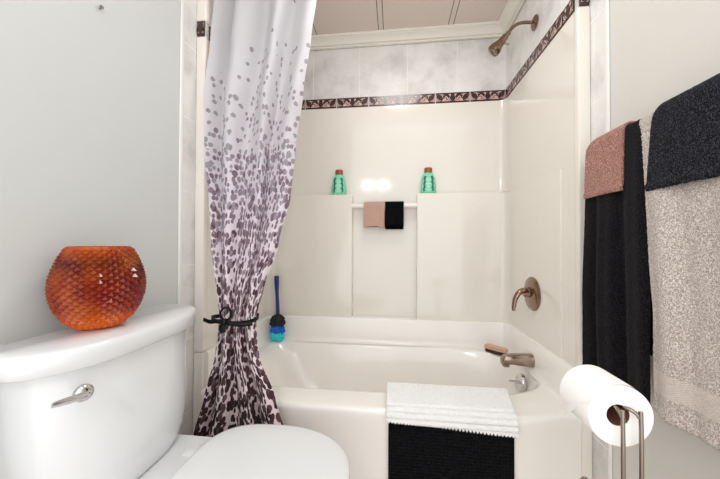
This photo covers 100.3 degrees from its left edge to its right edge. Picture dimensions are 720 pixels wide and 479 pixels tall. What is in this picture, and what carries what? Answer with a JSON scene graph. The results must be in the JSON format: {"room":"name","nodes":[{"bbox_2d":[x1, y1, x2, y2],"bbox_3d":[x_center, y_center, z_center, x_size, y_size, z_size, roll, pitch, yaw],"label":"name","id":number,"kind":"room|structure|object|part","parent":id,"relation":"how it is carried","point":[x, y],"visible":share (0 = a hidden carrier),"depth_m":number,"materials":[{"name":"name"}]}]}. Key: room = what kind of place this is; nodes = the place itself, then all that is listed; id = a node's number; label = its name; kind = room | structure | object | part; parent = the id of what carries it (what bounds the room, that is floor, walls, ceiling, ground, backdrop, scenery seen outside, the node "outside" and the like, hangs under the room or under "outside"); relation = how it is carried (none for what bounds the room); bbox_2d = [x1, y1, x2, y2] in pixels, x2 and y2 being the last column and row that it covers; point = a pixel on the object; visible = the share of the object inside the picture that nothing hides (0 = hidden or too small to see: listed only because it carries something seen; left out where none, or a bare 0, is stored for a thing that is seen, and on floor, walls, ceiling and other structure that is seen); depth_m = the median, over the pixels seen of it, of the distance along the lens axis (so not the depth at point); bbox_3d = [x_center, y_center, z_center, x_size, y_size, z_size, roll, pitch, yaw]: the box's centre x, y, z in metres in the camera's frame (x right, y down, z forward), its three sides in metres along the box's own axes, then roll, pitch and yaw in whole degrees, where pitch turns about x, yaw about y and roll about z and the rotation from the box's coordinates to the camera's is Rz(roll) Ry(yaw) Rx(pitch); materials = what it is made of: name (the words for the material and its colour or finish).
{"room":"bathroom","nodes":[
{"label":"bathroom","id":0,"kind":"room"},
{"bbox_2d":[0,0,179,345],"bbox_3d":[-0.841,-0.171,0.657,0.105,2.345,1.312,0,-1,6],"label":"wall","id":1,"kind":"structure","parent":0,"point":[89,95],"depth_m":0.84,"materials":[{"name":"paint"}]},
{"bbox_2d":[177,0,184,433],"bbox_3d":[-0.722,-0.164,1.209,0.008,2.345,0.020,0,-1,6],"label":"trim","id":2,"kind":"structure","parent":1,"relation":"attached to","point":[182,2],"depth_m":1.21,"materials":[{"name":"white tile"}]},
{"bbox_2d":[180,0,197,434],"bbox_3d":[-0.717,-0.164,1.261,0.006,2.345,0.084,0,-1,6],"label":"trim","id":3,"kind":"structure","parent":1,"relation":"attached to","point":[190,32],"depth_m":1.26,"materials":[{"name":"stone"}]},
{"bbox_2d":[200,0,213,347],"bbox_3d":[-0.705,-0.159,1.675,0.146,2.345,0.742,0,-1,6],"label":"wall","id":4,"kind":"structure","parent":0,"point":[211,1],"depth_m":1.34,"materials":[{"name":"paint"}]},
{"bbox_2d":[197,21,204,36],"bbox_3d":[-0.688,-0.912,1.300,0.036,0.064,0.006,0,-1,6],"label":"trim","id":5,"kind":"structure","parent":4,"relation":"attached to","point":[200,24],"depth_m":1.30,"materials":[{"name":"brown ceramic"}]},
{"bbox_2d":[193,0,209,433],"bbox_3d":[-0.687,-0.163,1.304,0.043,2.344,0.032,0,-1,6],"label":"trim","id":6,"kind":"structure","parent":4,"relation":"attached to","point":[203,6],"depth_m":1.29,"materials":[{"name":"ceramic"}]},
{"bbox_3d":[0.091,-1.113,1.337,1.500,0.088,0.088,0,-1,6],"label":"curtain rod","id":7,"kind":"object","parent":4,"relation":"attached to","visible":0},
{"bbox_2d":[193,0,315,436],"bbox_3d":[-0.421,-0.085,1.241,0.474,2.128,0.327,0,-1,6],"label":"shower curtain","id":8,"kind":"object","parent":7,"relation":"hanging from","point":[259,50],"visible":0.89,"depth_m":1.23,"materials":[{"name":"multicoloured fabric"}]},
{"bbox_2d":[203,306,258,333],"bbox_3d":[-0.467,0.283,1.116,0.187,0.096,0.142,0,-1,6],"label":"tie","id":9,"kind":"object","parent":8,"relation":"attached to","point":[223,322],"visible":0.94,"depth_m":1.05,"materials":[{"name":"black fabric"}]},
{"bbox_2d":[303,37,505,316],"bbox_3d":[0.164,-0.152,2.003,1.800,2.345,0.106,0,-1,6],"label":"wall","id":10,"kind":"structure","parent":0,"point":[457,65],"depth_m":1.95,"materials":[{"name":"tile"}]},
{"bbox_2d":[206,10,575,366],"bbox_3d":[0.117,-0.191,1.584,1.507,1.364,0.738,0,-1,6],"label":"shower surround","id":11,"kind":"object","parent":10,"relation":"attached to","point":[500,215],"visible":0.7,"depth_m":1.88,"materials":[{"name":"beige plastic"}]},
{"bbox_2d":[218,194,352,326],"bbox_3d":[-0.352,0.101,1.686,0.548,0.781,0.629,0,-1,6],"label":"corner shelf","id":12,"kind":"object","parent":11,"relation":"attached to","point":[313,261],"depth_m":1.93,"materials":[{"name":"beige plastic"}]},
{"bbox_2d":[332,170,345,194],"bbox_3d":[-0.136,-0.368,1.945,0.094,0.164,0.049,0,-1,6],"label":"toiletry bottle","id":13,"kind":"object","parent":11,"relation":"on","point":[338,184],"visible":0.94,"depth_m":1.93,"materials":[{"name":"green plastic"}]},
{"bbox_2d":[364,201,384,227],"bbox_3d":[0.090,-0.156,1.905,0.130,0.170,0.056,0,-1,6],"label":"washcloth","id":14,"kind":"object","parent":11,"relation":"hanging from","point":[374,212],"visible":0.99,"depth_m":1.88,"materials":[{"name":"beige fabric"}]},
{"bbox_2d":[385,201,403,228],"bbox_3d":[0.216,-0.153,1.891,0.117,0.175,0.055,0,-1,6],"label":"washcloth","id":15,"kind":"object","parent":11,"relation":"hanging from","point":[394,210],"visible":1,"depth_m":1.87,"materials":[{"name":"black fabric"}]},
{"bbox_2d":[421,167,435,192],"bbox_3d":[0.427,-0.367,1.882,0.094,0.164,0.049,0,-1,6],"label":"toiletry bottle","id":16,"kind":"object","parent":11,"relation":"on","point":[428,185],"visible":0.91,"depth_m":1.86,"materials":[{"name":"green plastic"}]},
{"bbox_2d":[416,169,562,358],"bbox_3d":[0.596,0.103,1.578,0.548,0.781,0.629,0,-1,6],"label":"corner shelf","id":17,"kind":"object","parent":11,"relation":"attached to","point":[475,249],"depth_m":1.80,"materials":[{"name":"beige plastic"}]},
{"bbox_2d":[511,277,540,310],"bbox_3d":[0.798,0.267,1.486,0.106,0.166,0.166,0,-1,6],"label":"shower valve","id":18,"kind":"object","parent":11,"relation":"attached to","point":[531,292],"visible":1,"depth_m":1.46,"materials":[{"name":"brown metal"}]},
{"bbox_3d":[0.790,0.294,1.478,0.095,0.110,0.034,0,-1,-4],"label":"lever","id":19,"kind":"part","parent":18,"relation":"part of","materials":[{"name":"brown metal"}]},
{"bbox_2d":[301,90,504,109],"bbox_3d":[0.163,-0.901,1.955,1.488,0.064,0.006,0,-1,6],"label":"trim","id":20,"kind":"structure","parent":10,"relation":"attached to","point":[493,95],"depth_m":1.94,"materials":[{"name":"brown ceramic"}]},
{"bbox_2d":[310,21,503,50],"bbox_3d":[0.158,-1.295,1.929,1.500,0.060,0.062,0,-1,6],"label":"trim","id":21,"kind":"structure","parent":10,"relation":"attached to","point":[480,30],"depth_m":1.91,"materials":[{"name":"paint"}]},
{"bbox_2d":[312,0,507,34],"bbox_3d":[0.086,-1.358,1.290,2.000,0.050,1.650,0,-1,6],"label":"ceiling","id":22,"kind":"structure","parent":0,"point":[330,16],"depth_m":1.77,"materials":[{"name":"beige paint"}]},
{"bbox_2d":[506,0,582,360],"bbox_3d":[0.938,-0.155,1.489,0.146,2.345,0.742,0,-1,6],"label":"wall","id":23,"kind":"structure","parent":0,"point":[522,41],"depth_m":1.56,"materials":[{"name":"tile"}]},
{"bbox_2d":[498,0,524,33],"bbox_3d":[0.835,-1.298,1.512,0.062,0.060,0.738,0,-1,6],"label":"trim","id":24,"kind":"structure","parent":23,"relation":"attached to","point":[512,8],"depth_m":1.72,"materials":[{"name":"paint"}]},
{"bbox_2d":[488,14,537,56],"bbox_3d":[0.757,-1.016,1.502,0.220,0.174,0.068,0,-1,12],"label":"shower","id":25,"kind":"object","parent":23,"relation":"attached to","point":[494,49],"visible":1,"depth_m":1.49,"materials":[{"name":"brown metal"}]},
{"bbox_3d":[0.797,-1.051,1.489,0.132,0.060,0.016,0,-1,6],"label":"shower arm","id":26,"kind":"part","parent":25,"relation":"part of","materials":[{"name":"brown metal"}]},
{"bbox_2d":[505,11,562,97],"bbox_3d":[0.870,-0.904,1.553,0.006,0.064,0.634,0,-1,6],"label":"trim","id":27,"kind":"structure","parent":23,"relation":"attached to","point":[557,25],"depth_m":1.45,"materials":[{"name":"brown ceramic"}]},
{"bbox_2d":[562,0,574,25],"bbox_3d":[0.829,-0.908,1.196,0.006,0.064,0.074,0,-1,6],"label":"trim","id":28,"kind":"structure","parent":23,"relation":"attached to","point":[569,9],"depth_m":1.19,"materials":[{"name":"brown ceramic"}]},
{"bbox_2d":[574,6,592,478],"bbox_3d":[0.838,-0.160,1.131,0.043,2.344,0.032,0,-1,6],"label":"trim","id":29,"kind":"structure","parent":23,"relation":"attached to","point":[582,127],"depth_m":1.12,"materials":[{"name":"ceramic"}]},
{"bbox_2d":[579,0,589,5],"bbox_3d":[0.841,-0.909,1.127,0.036,0.064,0.006,0,-1,6],"label":"trim","id":30,"kind":"structure","parent":23,"relation":"attached to","point":[581,2],"depth_m":1.12,"materials":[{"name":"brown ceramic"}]},
{"bbox_2d":[609,0,719,478],"bbox_3d":[0.843,-0.168,0.466,0.105,2.345,1.312,0,-1,6],"label":"wall","id":31,"kind":"structure","parent":0,"point":[660,50],"depth_m":0.83,"materials":[{"name":"paint"}]},
{"bbox_2d":[589,0,606,478],"bbox_3d":[0.857,-0.160,1.082,0.006,2.345,0.084,0,-1,6],"label":"trim","id":32,"kind":"structure","parent":31,"relation":"attached to","point":[597,74],"depth_m":1.08,"materials":[{"name":"stone"}]},
{"bbox_2d":[604,0,612,478],"bbox_3d":[0.850,-0.161,1.031,0.008,2.345,0.020,0,-1,6],"label":"trim","id":33,"kind":"structure","parent":31,"relation":"attached to","point":[606,2],"depth_m":1.03,"materials":[{"name":"white tile"}]},
{"bbox_3d":[0.779,-0.315,0.668,0.069,0.048,0.675,0,-1,6],"label":"towel rail","id":34,"kind":"object","parent":31,"relation":"attached to","visible":0},
{"bbox_2d":[583,121,634,198],"bbox_3d":[0.777,-0.237,0.937,0.062,0.200,0.170,0,-1,6],"label":"hand towel","id":35,"kind":"object","parent":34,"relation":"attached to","point":[604,157],"visible":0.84,"depth_m":0.92,"materials":[{"name":"pink fabric"}]},
{"bbox_2d":[582,119,652,404],"bbox_3d":[0.764,0.059,0.896,0.061,0.775,0.276,0,-1,6],"label":"bath towel","id":36,"kind":"object","parent":34,"relation":"hanging from","point":[617,310],"visible":0.77,"depth_m":0.87,"materials":[{"name":"black fabric"}]},
{"bbox_2d":[639,111,719,451],"bbox_3d":[0.728,0.046,0.582,0.064,0.760,0.448,0,-1,6],"label":"bath towel","id":37,"kind":"object","parent":34,"relation":"hanging from","point":[683,219],"visible":0.74,"depth_m":0.67,"materials":[{"name":"beige fabric"}]},
{"bbox_2d":[644,73,719,191],"bbox_3d":[0.736,-0.234,0.585,0.066,0.220,0.367,0,-1,6],"label":"hand towel","id":38,"kind":"object","parent":37,"relation":"on","point":[684,144],"visible":1,"depth_m":0.66,"materials":[{"name":"black fabric"}]},
{"bbox_3d":[0.019,1.030,0.740,2.000,0.050,2.700,0,-1,6],"label":"floor","id":39,"kind":"structure","parent":0,"visible":0},
{"bbox_2d":[0,304,349,478],"bbox_3d":[-0.378,0.614,0.770,0.709,0.782,0.506,0,-1,6],"label":"toilet","id":40,"kind":"object","parent":39,"relation":"on","point":[107,403],"visible":1,"depth_m":0.71,"materials":[{"name":"white ceramic"}]},
{"bbox_3d":[-0.553,0.308,0.577,0.011,0.024,0.067,0,-1,3],"label":"lever arm","id":41,"kind":"part","parent":40,"relation":"part of","materials":[{"name":"silver metal"}]},
{"bbox_3d":[-0.560,0.312,0.611,0.015,0.035,0.035,0,-1,19],"label":"flush lever","id":42,"kind":"part","parent":40,"relation":"part of","materials":[{"name":"silver metal"}]},
{"bbox_3d":[-0.630,0.431,0.801,0.186,0.330,0.434,0,-1,6],"label":"tank","id":43,"kind":"part","parent":40,"relation":"part of","materials":[{"name":"white ceramic"}]},
{"bbox_2d":[44,246,146,329],"bbox_3d":[-0.664,0.119,0.768,0.197,0.204,0.197,0,-1,6],"label":"vase","id":44,"kind":"object","parent":40,"relation":"on","point":[87,287],"visible":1,"depth_m":0.70,"materials":[{"name":"orange glass"}]},
{"bbox_3d":[-0.628,0.246,0.803,0.203,0.048,0.506,0,-1,6],"label":"tank lid","id":45,"kind":"part","parent":40,"relation":"part of","materials":[{"name":"white ceramic"}]},
{"bbox_3d":[-0.241,0.583,0.755,0.434,0.024,0.372,0,-1,6],"label":"seat lid","id":46,"kind":"part","parent":40,"relation":"part of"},
{"bbox_2d":[201,315,581,478],"bbox_3d":[0.102,0.752,1.530,1.512,0.526,0.817,0,-1,6],"label":"bathtub","id":47,"kind":"object","parent":39,"relation":"on","point":[329,376],"visible":0.53,"depth_m":1.69,"materials":[{"name":"ceramic"}]},
{"bbox_2d":[269,276,285,341],"bbox_3d":[-0.520,0.437,1.896,0.107,0.411,0.078,0,-1,6],"label":"bath brush","id":48,"kind":"object","parent":47,"relation":"on","point":[277,322],"visible":1,"depth_m":1.88,"materials":[{"name":"blue plastic"}]},
{"bbox_3d":[-0.527,0.365,1.916,0.026,0.266,0.049,1,-1,-43],"label":"handle","id":49,"kind":"part","parent":48,"relation":"part of","materials":[{"name":"blue plastic"}]},
{"bbox_2d":[388,422,514,478],"bbox_3d":[0.331,0.795,1.142,0.444,0.334,0.120,0,-1,6],"label":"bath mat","id":50,"kind":"object","parent":47,"relation":"hanging from","point":[414,452],"visible":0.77,"depth_m":1.09,"materials":[{"name":"black fabric"}]},
{"bbox_2d":[386,382,518,437],"bbox_3d":[0.352,0.651,1.177,0.494,0.081,0.226,0,-1,6],"label":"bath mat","id":51,"kind":"object","parent":50,"relation":"on","point":[484,410],"visible":1,"depth_m":1.10,"materials":[{"name":"white fabric"}]},
{"bbox_2d":[484,343,507,355],"bbox_3d":[0.768,0.624,1.699,0.044,0.040,0.128,1,-1,-41],"label":"brush","id":52,"kind":"object","parent":47,"relation":"on","point":[494,349],"visible":0.89,"depth_m":1.68,"materials":[{"name":"brown wood"}]},
{"bbox_2d":[500,353,534,367],"bbox_3d":[0.768,0.590,1.472,0.146,0.064,0.062,0,-1,6],"label":"tub spout","id":53,"kind":"object","parent":47,"relation":"attached to","point":[520,359],"visible":1,"depth_m":1.45,"materials":[{"name":"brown metal"}]},
{"bbox_3d":[0.783,0.700,1.469,0.032,0.089,0.090,0,-1,6],"label":"overflow plate","id":54,"kind":"part","parent":47,"relation":"part of","materials":[{"name":"silver metal"}]},
{"bbox_2d":[580,405,643,478],"bbox_3d":[0.486,0.653,0.581,0.180,0.703,0.180,0,-1,6],"label":"toilet paper stand","id":55,"kind":"object","parent":39,"relation":"on","point":[640,416],"visible":0.81,"depth_m":0.53,"materials":[{"name":"metal"}]},
{"bbox_2d":[560,365,653,446],"bbox_3d":[0.480,0.322,0.593,0.113,0.113,0.094,0,-1,6],"label":"toilet paper roll","id":56,"kind":"object","parent":55,"relation":"on","point":[589,392],"visible":1,"depth_m":0.55,"materials":[{"name":"white paper"}]},
{"bbox_3d":[0.466,0.647,0.576,0.009,0.691,0.104,0,-1,4],"label":"upright rod","id":57,"kind":"part","parent":55,"relation":"part of","materials":[{"name":"metal"}]},
{"bbox_3d":[0.481,0.647,0.573,0.019,0.691,0.106,0,-1,-6],"label":"upright rod","id":58,"kind":"part","parent":55,"relation":"part of","materials":[{"name":"metal"}]}
]}

